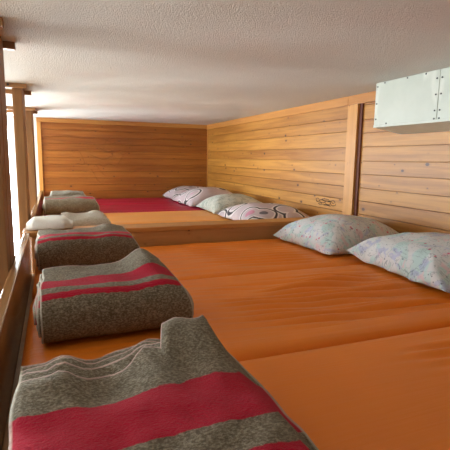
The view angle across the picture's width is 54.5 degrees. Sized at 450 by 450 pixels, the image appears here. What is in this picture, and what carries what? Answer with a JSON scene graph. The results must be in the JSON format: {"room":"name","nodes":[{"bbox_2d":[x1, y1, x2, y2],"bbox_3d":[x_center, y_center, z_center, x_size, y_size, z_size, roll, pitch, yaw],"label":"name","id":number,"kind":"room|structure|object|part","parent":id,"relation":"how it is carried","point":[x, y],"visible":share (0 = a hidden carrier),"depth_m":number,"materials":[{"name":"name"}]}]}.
{"room":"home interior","nodes":[
{"label":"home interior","id":0,"kind":"room"},
{"bbox_2d":[7,116,208,243],"bbox_3d":[-2.678,0.080,5.010,5.222,2.600,0.142,-2,9,-21],"label":"wall","id":1,"kind":"structure","parent":0,"point":[101,161],"depth_m":5.35,"materials":[{"name":"brown wood"}]},
{"bbox_2d":[7,121,18,251],"bbox_3d":[-3.335,-0.287,4.694,1.998,1.698,0.040,-2,9,-21],"label":"window","id":2,"kind":"structure","parent":1,"relation":"in","point":[9,123],"depth_m":5.00,"materials":[{"name":"white"}]},
{"bbox_2d":[36,122,43,199],"bbox_3d":[-2.120,-0.673,5.024,0.043,1.001,0.022,-2,9,-21],"label":"trim","id":3,"kind":"structure","parent":1,"relation":"attached to","point":[38,124],"depth_m":5.00,"materials":[{"name":"brown wood"}]},
{"bbox_2d":[36,117,206,128],"bbox_3d":[-1.184,-1.233,5.307,2.037,0.048,0.018,-2,9,-21],"label":"trim","id":4,"kind":"structure","parent":1,"relation":"attached to","point":[55,120],"depth_m":5.26,"materials":[{"name":"brown wood"}]},
{"bbox_2d":[0,0,449,124],"bbox_3d":[-1.236,-0.677,1.060,5.520,0.120,8.240,-2,9,-21],"label":"ceiling","id":5,"kind":"structure","parent":0,"point":[198,62],"depth_m":1.79,"materials":[{"name":"paint"}]},
{"bbox_2d":[208,102,449,233],"bbox_3d":[1.232,0.553,2.275,0.103,2.600,8.130,-2,9,-21],"label":"wall","id":6,"kind":"structure","parent":0,"point":[297,161],"depth_m":3.19,"materials":[{"name":"brown wood"}]},
{"bbox_2d":[2,210,43,449],"bbox_3d":[0.247,0.371,1.830,2.003,0.043,7.877,-2,9,-21],"label":"platform","id":7,"kind":"object","parent":6,"relation":"attached to","point":[5,446],"visible":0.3,"depth_m":1.33,"materials":[{"name":"brown wood"}]},
{"bbox_2d":[0,233,31,449],"bbox_3d":[-0.150,0.626,0.066,0.030,0.475,4.844,-2,9,-21],"label":"guard rail","id":8,"kind":"object","parent":7,"relation":"attached to","point":[14,295],"visible":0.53,"depth_m":1.27,"materials":[{"name":"brown wood"}]},
{"bbox_2d":[29,191,42,272],"bbox_3d":[-1.607,0.044,3.764,0.030,0.475,2.873,-2,9,-21],"label":"guard rail","id":9,"kind":"object","parent":7,"relation":"attached to","point":[37,210],"visible":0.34,"depth_m":3.66,"materials":[{"name":"brown wood"}]},
{"bbox_2d":[44,203,203,215],"bbox_3d":[-0.777,-0.127,4.454,1.970,0.124,0.709,-2,9,-21],"label":"mattress","id":10,"kind":"object","parent":7,"relation":"on","point":[119,208],"visible":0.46,"depth_m":4.34,"materials":[{"name":"fabric"}]},
{"bbox_2d":[42,195,99,214],"bbox_3d":[-1.367,-0.184,3.872,0.464,0.141,0.359,-2,9,-21],"label":"folded blanket","id":11,"kind":"object","parent":10,"relation":"on","point":[75,203],"visible":0.97,"depth_m":3.73,"materials":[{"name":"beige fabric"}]},
{"bbox_2d":[173,187,232,206],"bbox_3d":[-0.189,-0.323,4.782,0.620,0.180,0.600,-3,9,-24],"label":"pillow","id":12,"kind":"object","parent":10,"relation":"on","point":[193,197],"visible":0.56,"depth_m":4.58,"materials":[{"name":"fabric"}]},
{"bbox_2d":[96,197,178,204],"bbox_3d":[-1.036,-0.230,5.112,1.970,0.124,0.709,-2,9,-21],"label":"mattress","id":13,"kind":"object","parent":7,"relation":"on","point":[112,201],"visible":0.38,"depth_m":5.01,"materials":[{"name":"red fabric"}]},
{"bbox_2d":[49,190,85,195],"bbox_3d":[-1.594,-0.276,4.444,0.364,0.145,0.301,-2,9,-21],"label":"folded blanket","id":14,"kind":"object","parent":13,"relation":"on","point":[63,192],"visible":0.35,"depth_m":4.36,"materials":[{"name":"fabric"}]},
{"bbox_2d":[163,186,198,199],"bbox_3d":[-0.417,-0.406,5.391,0.600,0.155,0.540,-2,9,-21],"label":"pillow","id":15,"kind":"object","parent":13,"relation":"on","point":[174,192],"visible":0.34,"depth_m":5.23,"materials":[{"name":"fabric"}]},
{"bbox_2d":[46,210,230,224],"bbox_3d":[-0.517,-0.023,3.793,1.970,0.124,0.714,-2,9,-21],"label":"mattress","id":16,"kind":"object","parent":7,"relation":"on","point":[194,215],"visible":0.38,"depth_m":3.68,"materials":[{"name":"orange fabric"}]},
{"bbox_2d":[196,194,261,213],"bbox_3d":[0.073,-0.220,4.201,0.570,0.158,0.620,-2,9,-18],"label":"pillow","id":17,"kind":"object","parent":16,"relation":"on","point":[214,204],"visible":0.58,"depth_m":4.00,"materials":[{"name":"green fabric"}]},
{"bbox_2d":[217,203,309,219],"bbox_3d":[0.324,-0.106,3.525,0.560,0.142,0.740,-2,9,-21],"label":"pillow","id":18,"kind":"object","parent":16,"relation":"on","point":[246,211],"visible":0.66,"depth_m":3.33,"materials":[{"name":"fabric"}]},
{"bbox_2d":[22,217,308,272],"bbox_3d":[-0.126,0.097,2.709,2.040,0.222,0.152,-2,9,-21],"label":"board","id":19,"kind":"object","parent":7,"relation":"on","point":[174,233],"visible":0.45,"depth_m":2.63,"materials":[{"name":"brown wood"}]},
{"bbox_2d":[26,215,72,229],"bbox_3d":[-0.961,-0.014,2.399,0.242,0.063,0.161,-2,9,-21],"label":"folded blanket","id":20,"kind":"object","parent":19,"relation":"on","point":[49,221],"visible":1,"depth_m":2.34,"materials":[{"name":"white fabric"}]},
{"bbox_2d":[32,239,368,300],"bbox_3d":[0.065,0.207,2.318,1.970,0.129,0.729,-2,9,-21],"label":"mattress","id":21,"kind":"object","parent":7,"relation":"on","point":[191,261],"visible":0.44,"depth_m":2.21,"materials":[{"name":"orange fabric"}]},
{"bbox_2d":[35,223,139,269],"bbox_3d":[-0.650,0.094,2.056,0.454,0.156,0.327,-2,9,-21],"label":"folded blanket","id":22,"kind":"object","parent":21,"relation":"on","point":[104,243],"visible":0.95,"depth_m":1.92,"materials":[{"name":"fabric"}]},
{"bbox_2d":[274,214,398,254],"bbox_3d":[0.690,0.025,2.582,0.600,0.177,0.570,-3,9,-24],"label":"pillow","id":23,"kind":"object","parent":21,"relation":"on","point":[330,234],"visible":0.76,"depth_m":2.39,"materials":[{"name":"fabric"}]},
{"bbox_2d":[21,264,449,365],"bbox_3d":[0.334,0.309,1.633,1.970,0.140,0.744,-2,9,-21],"label":"mattress","id":24,"kind":"object","parent":7,"relation":"on","point":[259,315],"visible":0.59,"depth_m":1.43,"materials":[{"name":"orange fabric"}]},
{"bbox_2d":[33,248,193,343],"bbox_3d":[-0.342,0.196,1.322,0.433,0.183,0.344,-2,9,-21],"label":"folded blanket","id":25,"kind":"object","parent":24,"relation":"on","point":[136,292],"visible":0.99,"depth_m":1.20,"materials":[{"name":"fabric"}]},
{"bbox_2d":[346,232,449,292],"bbox_3d":[0.962,0.122,1.960,0.530,0.165,0.690,-1,9,-15],"label":"pillow","id":26,"kind":"object","parent":24,"relation":"on","point":[422,257],"visible":1,"depth_m":1.85,"materials":[{"name":"fabric"}]},
{"bbox_2d":[239,327,449,449],"bbox_3d":[0.606,0.425,0.944,1.970,0.126,0.744,-2,9,-21],"label":"mattress","id":27,"kind":"object","parent":7,"relation":"on","point":[393,392],"visible":0.54,"depth_m":0.95,"materials":[{"name":"orange fabric"}]},
{"bbox_2d":[8,315,318,449],"bbox_3d":[-0.095,0.309,0.681,0.447,0.158,0.647,-2,9,-21],"label":"folded blanket","id":28,"kind":"object","parent":27,"relation":"on","point":[182,389],"visible":1,"depth_m":0.66,"materials":[{"name":"fabric"}]},
{"bbox_3d":[-0.256,0.081,3.130,1.970,0.124,0.714,-2,9,-21],"label":"mattress","id":29,"kind":"object","parent":7,"relation":"on","visible":0},
{"bbox_2d":[61,210,110,225],"bbox_3d":[-0.947,-0.028,2.958,0.318,0.118,0.313,-2,9,-21],"label":"folded blanket","id":30,"kind":"object","parent":29,"relation":"on","point":[94,217],"visible":0.44,"depth_m":2.86,"materials":[{"name":"fabric"}]},
{"bbox_2d":[207,130,207,186],"bbox_3d":[-0.231,-0.754,5.757,0.010,0.978,0.020,-2,9,-21],"label":"trim","id":31,"kind":"structure","parent":6,"relation":"attached to","point":[207,130],"depth_m":5.73,"materials":[{"name":"brown wood"}]},
{"bbox_2d":[207,96,348,129],"bbox_3d":[0.306,-1.056,4.327,0.018,0.060,2.955,-2,9,-21],"label":"trim","id":32,"kind":"structure","parent":6,"relation":"attached to","point":[340,102],"depth_m":3.71,"materials":[{"name":"brown wood"}]},
{"bbox_2d":[342,104,359,214],"bbox_3d":[0.855,-0.319,2.990,0.020,0.978,0.104,-2,9,-21],"label":"trim","id":33,"kind":"structure","parent":6,"relation":"attached to","point":[353,110],"depth_m":2.96,"materials":[{"name":"brown wood"}]},
{"bbox_2d":[354,104,363,215],"bbox_3d":[0.890,-0.310,2.933,0.012,0.978,0.026,-2,9,-21],"label":"trim","id":34,"kind":"structure","parent":6,"relation":"attached to","point":[361,105],"depth_m":2.91,"materials":[{"name":"brown wood"}]},
{"bbox_2d":[348,91,375,104],"bbox_3d":[1.761,-0.477,0.645,0.026,0.060,5.042,-2,9,-21],"label":"trim","id":35,"kind":"structure","parent":6,"relation":"attached to","point":[367,97],"depth_m":2.82,"materials":[{"name":"brown wood"}]},
{"bbox_2d":[373,67,449,133],"bbox_3d":[1.120,-0.588,2.038,0.204,0.274,1.005,-2,9,-21],"label":"metal box","id":36,"kind":"object","parent":6,"relation":"attached to","point":[418,103],"visible":1,"depth_m":2.21,"materials":[{"name":"grey metal"}]},
{"bbox_3d":[1.117,-0.470,2.052,0.187,0.036,0.998,-2,9,-21],"label":"plate","id":37,"kind":"part","parent":36,"relation":"part of","materials":[{"name":"paint"}]},
{"bbox_3d":[1.110,-0.568,1.798,0.004,0.242,0.564,-2,9,-21],"label":"plate","id":38,"kind":"part","parent":36,"relation":"part of","materials":[{"name":"paint"}]},
{"bbox_3d":[-1.264,1.967,1.470,5.350,0.030,8.050,-2,9,-21],"label":"floor","id":39,"kind":"structure","parent":0,"visible":0},
{"bbox_2d":[0,17,14,294],"bbox_3d":[-0.999,0.615,1.643,0.488,2.599,0.353,-2,9,-21],"label":"timber post","id":40,"kind":"object","parent":39,"relation":"on","point":[7,247],"visible":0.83,"depth_m":1.55,"materials":[{"name":"brown wood"}]},
{"bbox_2d":[5,82,30,241],"bbox_3d":[-1.496,0.417,2.905,0.488,2.599,0.353,-2,9,-21],"label":"timber post","id":41,"kind":"object","parent":39,"relation":"on","point":[18,94],"visible":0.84,"depth_m":2.72,"materials":[{"name":"brown wood"}]},
{"bbox_2d":[6,106,37,212],"bbox_3d":[-2.004,0.214,4.193,0.488,2.599,0.353,-2,9,-21],"label":"timber post","id":42,"kind":"object","parent":39,"relation":"on","point":[29,111],"visible":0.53,"depth_m":4.01,"materials":[{"name":"brown wood"}]},
{"bbox_3d":[-1.843,0.207,4.258,0.060,2.599,0.281,-2,9,-21],"label":"post","id":43,"kind":"part","parent":42,"relation":"part of","materials":[{"name":"brown wood"}]}
]}

